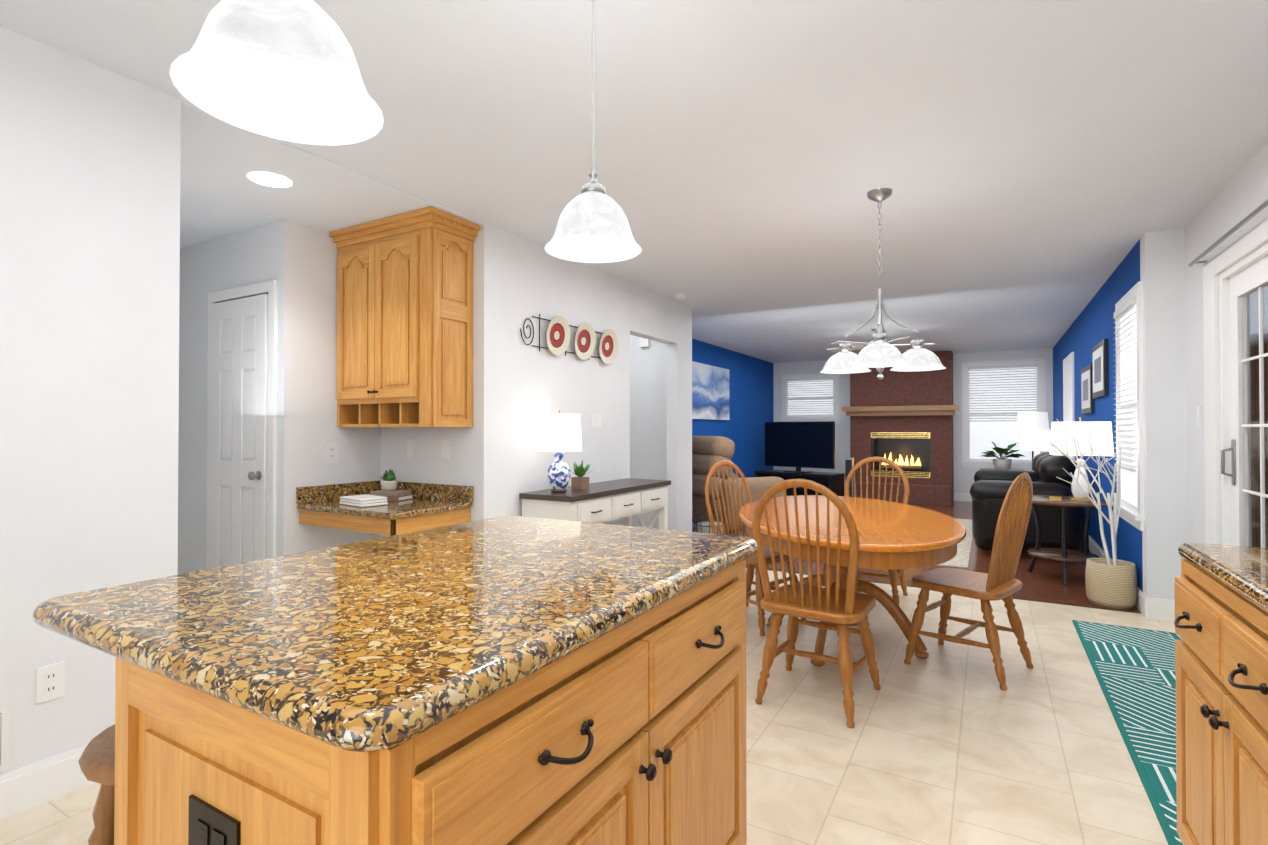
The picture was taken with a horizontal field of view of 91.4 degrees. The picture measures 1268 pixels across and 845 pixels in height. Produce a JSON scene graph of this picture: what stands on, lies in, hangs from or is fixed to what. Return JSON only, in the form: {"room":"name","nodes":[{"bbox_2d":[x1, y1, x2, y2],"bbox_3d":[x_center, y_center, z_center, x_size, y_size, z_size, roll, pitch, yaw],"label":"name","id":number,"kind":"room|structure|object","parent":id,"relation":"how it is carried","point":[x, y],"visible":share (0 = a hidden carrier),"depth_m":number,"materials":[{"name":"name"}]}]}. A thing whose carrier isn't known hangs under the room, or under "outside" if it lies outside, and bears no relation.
{"room":"kitchen","nodes":[
{"label":"kitchen","id":0,"kind":"room"},
{"bbox_2d":[0,26,180,774],"bbox_3d":[-2.619,-0.013,0.995,0.120,2.500,3.270,0,-1,30],"label":"wall","id":1,"kind":"structure","parent":0,"point":[89,270],"depth_m":2.12,"materials":[{"name":"white paint"}]},
{"bbox_2d":[0,704,8,770],"bbox_3d":[-2.082,0.994,1.790,0.011,0.200,0.400,0,-1,30],"label":"air vent","id":2,"kind":"object","parent":1,"relation":"in","point":[4,737],"visible":1,"depth_m":1.95,"materials":[{"name":"white"}]},
{"bbox_2d":[0,745,94,819],"bbox_3d":[-2.561,1.169,0.950,0.014,0.135,3.270,0,-1,30],"label":"baseboard","id":3,"kind":"structure","parent":1,"relation":"attached to","point":[38,783],"depth_m":2.02,"materials":[{"name":"white wood"}]},
{"bbox_2d":[36,661,64,703],"bbox_3d":[-1.934,0.862,2.052,0.008,0.115,0.072,0,-1,30],"label":"outlet","id":4,"kind":"object","parent":1,"relation":"attached to","point":[50,682],"depth_m":2.05,"materials":[{"name":"white plastic"}]},
{"bbox_2d":[178,219,380,574],"bbox_3d":[-2.454,0.019,4.376,1.280,2.500,0.800,0,-1,30],"label":"wall block","id":5,"kind":"object","parent":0,"point":[297,261],"visible":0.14,"depth_m":3.95,"materials":[{"name":"white paint"}]},
{"bbox_2d":[206,280,277,568],"bbox_3d":[-2.514,0.202,3.893,0.765,2.125,0.094,0,-1,30],"label":"door","id":6,"kind":"structure","parent":5,"relation":"attached to","point":[241,527],"depth_m":3.88,"materials":[{"name":"white wood"}]},
{"bbox_2d":[325,443,337,462],"bbox_3d":[-1.941,0.194,3.976,0.008,0.125,0.085,0,-1,30],"label":"outlet","id":7,"kind":"object","parent":5,"relation":"attached to","point":[331,449],"depth_m":3.97,"materials":[{"name":"white plastic"}]},
{"bbox_2d":[180,100,483,248],"bbox_3d":[-2.355,-1.232,3.697,2.340,0.012,1.660,0,-1,30],"label":"ceiling soffit","id":8,"kind":"structure","parent":0,"point":[222,194],"depth_m":3.27,"materials":[{"name":"white paint"}]},
{"bbox_2d":[247,172,291,186],"bbox_3d":[-1.845,-1.229,3.139,0.200,0.004,0.200,0,-1,30],"label":"recessed light","id":9,"kind":"object","parent":8,"relation":"attached to","point":[269,179],"visible":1,"depth_m":3.12,"materials":[{"name":"white"}]},
{"bbox_2d":[380,427,469,537],"bbox_3d":[-1.366,0.016,4.143,0.840,2.500,0.120,0,-1,30],"label":"wall","id":10,"kind":"structure","parent":0,"point":[427,464],"depth_m":4.07,"materials":[{"name":"white paint"}]},
{"bbox_2d":[296,480,473,535],"bbox_3d":[-1.529,0.508,3.809,0.875,0.225,0.606,0,-1,30],"label":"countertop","id":11,"kind":"structure","parent":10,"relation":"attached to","point":[429,506],"depth_m":3.71,"materials":[{"name":"stone"}]},
{"bbox_2d":[340,494,387,506],"bbox_3d":[-1.627,0.470,3.724,0.260,0.048,0.170,0,-1,38],"label":"towel","id":12,"kind":"object","parent":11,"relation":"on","point":[365,500],"visible":1,"depth_m":3.67,"materials":[{"name":"white fabric"}]},
{"bbox_2d":[370,490,412,500],"bbox_3d":[-1.566,0.468,3.989,0.222,0.055,0.150,0,-1,16],"label":"books","id":13,"kind":"object","parent":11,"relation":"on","point":[398,495],"visible":0.71,"depth_m":3.93,"materials":[{"name":"brown paper"}]},
{"bbox_2d":[378,469,397,490],"bbox_3d":[-1.587,0.368,4.016,0.104,0.144,0.151,0,-1,30],"label":"plant","id":14,"kind":"object","parent":13,"relation":"on","point":[389,482],"visible":1,"depth_m":3.98,"materials":[{"name":"green plant"}]},
{"bbox_2d":[329,206,480,426],"bbox_3d":[-1.452,-0.596,3.897,0.926,1.251,0.394,0,-1,30],"label":"upper cabinet","id":15,"kind":"object","parent":10,"relation":"attached to","point":[404,320],"visible":1,"depth_m":3.74,"materials":[{"name":"brown wood"}]},
{"bbox_2d":[407,440,414,457],"bbox_3d":[-1.493,0.177,4.141,0.072,0.115,0.009,0,-1,30],"label":"outlet","id":16,"kind":"object","parent":10,"relation":"attached to","point":[410,443],"depth_m":4.14,"materials":[{"name":"white plastic"}]},
{"bbox_2d":[441,441,449,458],"bbox_3d":[-1.211,0.175,3.979,0.072,0.115,0.009,0,-1,30],"label":"outlet","id":17,"kind":"object","parent":10,"relation":"attached to","point":[445,445],"depth_m":3.97,"materials":[{"name":"white plastic"}]},
{"bbox_2d":[469,223,686,530],"bbox_3d":[-0.240,0.026,5.141,0.120,2.500,2.970,0,-1,30],"label":"wall","id":18,"kind":"structure","parent":0,"point":[519,385],"depth_m":4.38,"materials":[{"name":"white paint"}]},
{"bbox_2d":[520,314,617,363],"bbox_3d":[-0.436,-0.616,4.600,0.068,0.278,1.173,0,-1,30],"label":"art","id":19,"kind":"object","parent":18,"relation":"attached to","point":[558,333],"visible":0.96,"depth_m":4.64,"materials":[{"name":"brown metal"}]},
{"bbox_2d":[593,413,601,427],"bbox_3d":[-0.292,-0.017,4.923,0.009,0.115,0.120,0,-1,30],"label":"light switch","id":20,"kind":"object","parent":18,"relation":"attached to","point":[597,417],"depth_m":4.92,"materials":[{"name":"white plastic"}]},
{"bbox_2d":[0,568,1175,844],"bbox_3d":[-0.848,1.273,2.191,6.430,0.050,7.530,0,-1,30],"label":"floor","id":21,"kind":"structure","parent":0,"point":[948,744],"depth_m":2.37,"materials":[{"name":"beige tile"}]},
{"bbox_2d":[78,724,114,844],"bbox_3d":[-0.901,0.923,1.228,0.304,0.636,0.299,0,-1,18],"label":"stool","id":22,"kind":"object","parent":21,"relation":"on","point":[96,761],"visible":0.08,"depth_m":1.16,"materials":[{"name":"brown wood"}]},
{"bbox_2d":[114,552,756,844],"bbox_3d":[-0.239,0.806,1.334,0.712,0.870,1.188,0,-1,30],"label":"kitchen island","id":23,"kind":"object","parent":21,"relation":"on","point":[636,735],"depth_m":0.94,"materials":[{"name":"brown wood"}]},
{"bbox_2d":[32,516,758,775],"bbox_3d":[-0.369,0.349,1.453,0.965,0.046,1.310,0,-1,30],"label":"island countertop","id":24,"kind":"structure","parent":23,"relation":"on","point":[342,654],"depth_m":1.03,"materials":[{"name":"brown stone"}]},
{"bbox_2d":[519,478,670,529],"bbox_3d":[-0.217,0.870,4.571,0.440,0.800,1.400,0,-1,30],"label":"sideboard","id":25,"kind":"object","parent":21,"relation":"on","point":[626,499],"visible":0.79,"depth_m":4.28,"materials":[{"name":"white wood"}]},
{"bbox_2d":[536,410,581,492],"bbox_3d":[-0.501,0.190,4.141,0.310,0.550,0.310,0,-1,30],"label":"light","id":26,"kind":"object","parent":25,"relation":"on","point":[559,434],"visible":1,"depth_m":4.04,"materials":[{"name":"white fabric"}]},
{"bbox_2d":[570,460,590,489],"bbox_3d":[-0.367,0.359,4.323,0.162,0.216,0.191,0,-1,30],"label":"potted plant","id":27,"kind":"object","parent":25,"relation":"on","point":[579,482],"visible":1,"depth_m":4.30,"materials":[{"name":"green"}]},
{"bbox_2d":[705,460,805,635],"bbox_3d":[0.766,0.760,3.989,0.468,1.017,0.504,0,-1,-41],"label":"chair","id":28,"kind":"object","parent":21,"relation":"on","point":[751,562],"visible":0.38,"depth_m":4.05,"materials":[{"name":"brown wood"}]},
{"bbox_2d":[752,479,880,727],"bbox_3d":[0.838,0.749,2.835,0.468,1.017,0.504,0,-1,33],"label":"chair","id":29,"kind":"object","parent":21,"relation":"on","point":[842,609],"visible":1,"depth_m":2.71,"materials":[{"name":"brown wood"}]},
{"bbox_2d":[739,495,965,666],"bbox_3d":[1.189,0.888,3.545,1.160,0.735,1.960,0,-1,10],"label":"dining table","id":30,"kind":"object","parent":21,"relation":"on","point":[893,535],"visible":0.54,"depth_m":3.10,"materials":[{"name":"brown wood"}]},
{"bbox_2d":[844,457,909,604],"bbox_3d":[1.715,0.765,4.481,0.468,1.017,0.504,0,-1,32],"label":"chair","id":31,"kind":"object","parent":21,"relation":"on","point":[893,576],"visible":0.25,"depth_m":4.59,"materials":[{"name":"brown wood"}]},
{"bbox_2d":[904,472,1033,689],"bbox_3d":[1.741,0.753,3.199,0.468,1.017,0.504,0,-1,-42],"label":"chair","id":32,"kind":"object","parent":21,"relation":"on","point":[998,581],"visible":1,"depth_m":3.11,"materials":[{"name":"brown wood"}]},
{"bbox_2d":[1034,419,1136,609],"bbox_3d":[3.102,0.619,4.238,0.590,1.297,0.639,0,-1,30],"label":"tree","id":33,"kind":"object","parent":21,"relation":"on","point":[1111,583],"visible":0.98,"depth_m":4.24,"materials":[{"name":"white plant"}]},
{"bbox_2d":[1072,620,1182,844],"bbox_3d":[2.365,1.248,2.608,0.590,0.008,2.750,0,-1,30],"label":"rug","id":34,"kind":"object","parent":21,"relation":"on","point":[1133,669],"visible":0.5,"depth_m":2.83,"materials":[{"name":"teal fabric"}]},
{"bbox_2d":[1174,555,1267,844],"bbox_3d":[1.540,0.804,1.162,0.645,0.870,0.886,0,-1,30],"label":"base cabinet","id":35,"kind":"object","parent":21,"relation":"on","point":[1221,631],"depth_m":1.36,"materials":[{"name":"oak"},{"name":"black metal"}]},
{"bbox_2d":[1178,543,1267,614],"bbox_3d":[0.706,0.332,-0.305,0.629,0.046,4.320,0,-1,30],"label":"countertop","id":36,"kind":"structure","parent":35,"relation":"on","point":[1243,569],"depth_m":1.43,"materials":[{"name":"brown stone"}]},
{"bbox_2d":[0,0,1267,362],"bbox_3d":[0.837,-1.254,5.151,6.430,0.060,14.300,0,-1,30],"label":"ceiling","id":37,"kind":"structure","parent":0,"point":[1038,168],"depth_m":2.66,"materials":[{"name":"white paint"}]},
{"bbox_2d":[169,0,383,145],"bbox_3d":[-0.508,-0.864,0.904,0.268,0.800,0.268,0,-1,30],"label":"pendant light","id":38,"kind":"object","parent":37,"relation":"hanging from","point":[286,70],"visible":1,"depth_m":0.93,"materials":[{"name":"white glass"}]},
{"bbox_2d":[544,0,641,262],"bbox_3d":[-0.112,-0.866,1.714,0.268,0.780,0.268,0,-1,30],"label":"pendant light","id":39,"kind":"object","parent":37,"relation":"hanging from","point":[592,226],"visible":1,"depth_m":1.69,"materials":[{"name":"white glass"}]},
{"bbox_2d":[673,293,686,299],"bbox_3d":[0.441,-1.200,5.897,0.136,0.035,0.136,0,-1,30],"label":"smoke detector","id":40,"kind":"object","parent":37,"relation":"attached to","point":[680,296],"visible":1,"depth_m":5.85,"materials":[{"name":"white plastic"}]},
{"bbox_2d":[867,188,891,274],"label":"chain","id":41,"kind":"object","parent":37,"relation":"hanging from","point":[878,195],"depth_m":3.32,"materials":[{"name":"silver metal"}]},
{"bbox_2d":[827,328,932,351],"bbox_3d":[3.135,-0.998,7.975,1.331,0.400,1.272,0,-1,30],"label":"ceiling fan","id":42,"kind":"object","parent":37,"relation":"hanging from","point":[857,345],"visible":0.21,"depth_m":7.83,"materials":[{"name":"silver metal"}]},
{"bbox_2d":[820,288,945,378],"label":"chandelier","id":43,"kind":"object","parent":37,"relation":"hanging from","point":[879,354],"depth_m":3.29,"materials":[{"name":"white glass"}]},
{"bbox_2d":[630,306,691,531],"bbox_3d":[0.043,0.041,6.759,1.240,2.500,0.120,0,-1,30],"label":"wall","id":44,"kind":"structure","parent":0,"point":[647,412],"depth_m":6.61,"materials":[{"name":"white paint"}]},
{"bbox_2d":[639,337,649,346],"bbox_3d":[0.112,-0.895,6.638,0.110,0.170,0.033,0,-1,30],"label":"door chime","id":45,"kind":"object","parent":44,"relation":"attached to","point":[643,342],"visible":0.5,"depth_m":6.62,"materials":[{"name":"white plastic"}]},
{"bbox_2d":[692,339,773,477],"bbox_3d":[1.206,0.067,9.550,0.120,2.500,5.880,0,-1,30],"label":"wall","id":46,"kind":"structure","parent":0,"point":[750,398],"depth_m":10.60,"materials":[{"name":"blue paint"}]},
{"bbox_2d":[692,361,729,419],"bbox_3d":[1.145,-0.450,9.291,0.033,0.810,1.500,0,-1,30],"label":"painting","id":47,"kind":"object","parent":46,"relation":"attached to","point":[710,392],"visible":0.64,"depth_m":9.25},
{"bbox_2d":[773,348,1052,492],"bbox_3d":[4.716,0.081,10.995,4.770,2.500,0.120,0,-1,30],"label":"wall","id":48,"kind":"structure","parent":0,"point":[964,481],"depth_m":10.50,"materials":[{"name":"white paint"}]},
{"bbox_2d":[780,373,840,422],"bbox_3d":[3.325,-0.458,11.700,1.120,0.930,0.050,0,-1,30],"label":"window","id":49,"kind":"structure","parent":48,"relation":"in","point":[815,397],"depth_m":11.69,"materials":[{"name":"white"}]},
{"bbox_2d":[954,493,971,500],"bbox_3d":[4.674,1.262,10.931,4.470,0.135,0.014,0,-1,30],"label":"baseboard","id":50,"kind":"structure","parent":48,"relation":"attached to","point":[957,496],"depth_m":10.43,"materials":[{"name":"white wood"}]},
{"bbox_2d":[961,359,1045,468],"bbox_3d":[6.040,-0.138,10.140,1.220,1.760,0.050,0,-1,30],"label":"window","id":51,"kind":"structure","parent":48,"relation":"in","point":[997,396],"depth_m":10.19,"materials":[{"name":"white"}]},
{"bbox_2d":[692,495,1138,610],"bbox_3d":[2.711,1.331,8.393,6.430,0.050,6.770,0,-1,30],"label":"floor","id":52,"kind":"structure","parent":0,"point":[1043,580],"depth_m":5.30,"materials":[{"name":"brown wood"}]},
{"bbox_2d":[695,512,724,534],"bbox_3d":[0.811,1.127,6.562,0.328,0.324,0.328,0,-1,30],"label":"wire basket","id":53,"kind":"object","parent":52,"relation":"on","point":[704,527],"visible":0.4,"depth_m":6.47,"materials":[{"name":"black metal"}]},
{"bbox_2d":[692,436,784,529],"bbox_3d":[1.126,0.700,7.572,0.978,1.076,1.260,0,-1,-25],"label":"recliner","id":54,"kind":"object","parent":52,"relation":"on","point":[708,452],"visible":0.54,"depth_m":7.13,"materials":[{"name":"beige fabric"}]},
{"bbox_2d":[754,469,844,495],"bbox_3d":[2.810,1.087,10.569,1.440,0.480,0.500,0,-1,42],"label":"tv console","id":55,"kind":"object","parent":52,"relation":"on","point":[833,482],"visible":0.44,"depth_m":10.47,"materials":[{"name":"black wood"}]},
{"bbox_2d":[765,421,834,472],"bbox_3d":[2.810,0.416,10.575,1.262,0.860,0.318,0,-1,30],"label":"television","id":56,"kind":"object","parent":55,"relation":"on","point":[798,445],"visible":1,"depth_m":10.52,"materials":[{"name":"black plastic"}]},
{"bbox_2d":[845,457,853,496],"bbox_3d":[3.493,0.947,10.031,0.120,0.750,0.155,0,-1,30],"label":"tower speaker","id":57,"kind":"object","parent":52,"relation":"on","point":[849,464],"visible":0.46,"depth_m":9.96},
{"bbox_2d":[730,519,972,567],"bbox_3d":[2.683,1.293,7.441,2.430,0.008,3.250,0,-1,30],"label":"area rug","id":58,"kind":"object","parent":52,"relation":"on","point":[960,559],"visible":0.21,"depth_m":6.23,"materials":[{"name":"beige fabric"}]},
{"bbox_2d":[842,351,958,505],"bbox_3d":[4.513,0.078,10.521,1.790,2.497,0.896,0,-1,30],"label":"fireplace","id":59,"kind":"object","parent":52,"relation":"on","point":[903,421],"visible":0.83,"depth_m":10.41,"materials":[{"name":"brick"}]},
{"bbox_2d":[746,566,1141,613],"bbox_3d":[1.824,1.272,4.999,3.590,0.006,0.040,0,-1,30],"label":"floor transition strip","id":60,"kind":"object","parent":52,"relation":"on","point":[1080,605],"depth_m":4.35,"materials":[{"name":"brown wood"}]},
{"bbox_2d":[980,468,1024,469],"bbox_3d":[5.711,1.022,9.597,0.600,0.590,0.400,0,-1,30],"label":"plant stand","id":61,"kind":"object","parent":52,"relation":"on","point":[1008,469],"visible":0.04,"depth_m":9.58,"materials":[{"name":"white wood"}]},
{"bbox_2d":[982,442,1023,469],"bbox_3d":[5.697,0.498,9.568,0.642,0.455,0.625,0,-1,30],"label":"plant","id":62,"kind":"object","parent":61,"relation":"on","point":[1000,462],"visible":1,"depth_m":9.52,"materials":[{"name":"green plant"}]},
{"bbox_2d":[970,452,1088,553],"bbox_3d":[4.190,0.785,6.667,0.960,0.910,2.230,0,-1,30],"label":"sofa","id":63,"kind":"object","parent":52,"relation":"on","point":[989,488],"visible":0.69,"depth_m":5.84,"materials":[{"name":"black leather"}]},
{"bbox_2d":[1016,412,1048,469],"bbox_3d":[6.058,0.581,9.402,0.430,1.470,0.430,0,-1,30],"label":"floor lamp","id":64,"kind":"object","parent":52,"relation":"on","point":[1032,420],"visible":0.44,"depth_m":9.25,"materials":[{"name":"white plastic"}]},
{"bbox_2d":[1027,495,1106,585],"bbox_3d":[3.507,0.953,5.063,0.600,0.655,0.600,0,-1,30],"label":"end table","id":65,"kind":"object","parent":52,"relation":"on","point":[1064,555],"visible":0.73,"depth_m":4.97,"materials":[{"name":"dark wood"},{"name":"black metal"}]},
{"bbox_2d":[1049,496,1061,500],"bbox_3d":[3.351,0.605,4.925,0.080,0.035,0.060,0,-1,30],"label":"trinkets","id":66,"kind":"object","parent":65,"relation":"on","point":[1055,498],"visible":1,"depth_m":4.90,"materials":[{"name":"gold metal"}]},
{"bbox_2d":[1049,417,1113,500],"bbox_3d":[3.601,0.291,4.992,0.400,0.665,0.270,0,-1,30],"label":"table lamp","id":67,"kind":"object","parent":65,"relation":"on","point":[1101,435],"visible":0.71,"depth_m":4.90,"materials":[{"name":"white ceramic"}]},
{"bbox_3d":[5.087,0.993,7.845,0.520,0.624,0.520,0,-1,30],"label":"end table","id":68,"kind":"object","parent":52,"relation":"on","visible":0},
{"bbox_2d":[1020,430,1050,457],"bbox_3d":[5.113,0.388,7.836,0.387,0.585,0.387,0,-1,30],"label":"table lamp","id":69,"kind":"object","parent":68,"relation":"on","point":[1030,439],"visible":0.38,"depth_m":7.71,"materials":[{"name":"white fabric"}]},
{"bbox_2d":[1053,239,1142,591],"bbox_3d":[5.073,0.043,6.946,0.120,2.500,6.550,0,-1,30],"label":"wall","id":70,"kind":"structure","parent":0,"point":[1090,328],"depth_m":5.50,"materials":[{"name":"blue paint"}]},
{"bbox_2d":[1063,352,1074,459],"bbox_3d":[5.497,0.231,7.825,0.020,2.140,1.060,0,-1,30],"label":"window","id":71,"kind":"structure","parent":70,"relation":"attached to","point":[1068,393],"depth_m":7.72,"materials":[{"name":"white"}]},
{"bbox_2d":[1081,339,1107,413],"bbox_3d":[4.398,-0.402,5.930,0.031,0.610,1.530,0,-1,30],"label":"art","id":72,"kind":"object","parent":70,"relation":"attached to","point":[1094,379],"visible":1,"depth_m":5.70,"materials":[{"name":"black paper"}]},
{"bbox_2d":[1089,535,1151,618],"bbox_3d":[4.976,1.225,6.901,0.014,0.135,6.704,0,-1,30],"label":"baseboard","id":73,"kind":"structure","parent":70,"relation":"attached to","point":[1143,604],"depth_m":4.15,"materials":[{"name":"white wood"}]},
{"bbox_2d":[1112,281,1144,530],"bbox_3d":[3.556,-0.105,4.474,0.050,1.650,0.910,0,-1,30],"label":"window","id":74,"kind":"structure","parent":70,"relation":"in","point":[1128,327],"depth_m":4.37,"materials":[{"name":"white"}]},
{"bbox_2d":[1140,228,1187,599],"bbox_3d":[3.495,0.015,3.995,0.320,2.500,0.140,0,-1,30],"label":"wall","id":75,"kind":"structure","parent":0,"point":[1162,279],"depth_m":3.97,"materials":[{"name":"white paint"}]},
{"bbox_2d":[1185,143,1267,543],"bbox_3d":[1.753,-0.015,0.757,0.120,2.500,7.210,0,-1,30],"label":"wall","id":76,"kind":"structure","parent":0,"point":[1242,194],"depth_m":3.63,"materials":[{"name":"white paint"}]},
{"bbox_2d":[1188,199,1267,266],"bbox_3d":[2.678,-0.928,2.570,0.071,0.021,2.360,0,-1,30],"label":"curtain rod","id":77,"kind":"object","parent":76,"relation":"attached to","point":[1251,215],"visible":1,"depth_m":3.01,"materials":[{"name":"silver metal"}]},
{"bbox_2d":[1203,219,1267,547],"bbox_3d":[2.748,0.179,2.522,0.133,2.145,2.235,0,-1,30],"label":"sliding door","id":78,"kind":"structure","parent":76,"relation":"attached to","point":[1228,425],"depth_m":3.25,"materials":[{"name":"white"}]},
{"label":"outside","id":79,"kind":"structure","parent":0,"visible":0},
{"bbox_2d":[1250,286,1267,547],"bbox_3d":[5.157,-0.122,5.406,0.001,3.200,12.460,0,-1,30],"label":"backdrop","id":80,"kind":"structure","parent":79,"point":[1255,462],"depth_m":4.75,"materials":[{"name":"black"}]}
]}

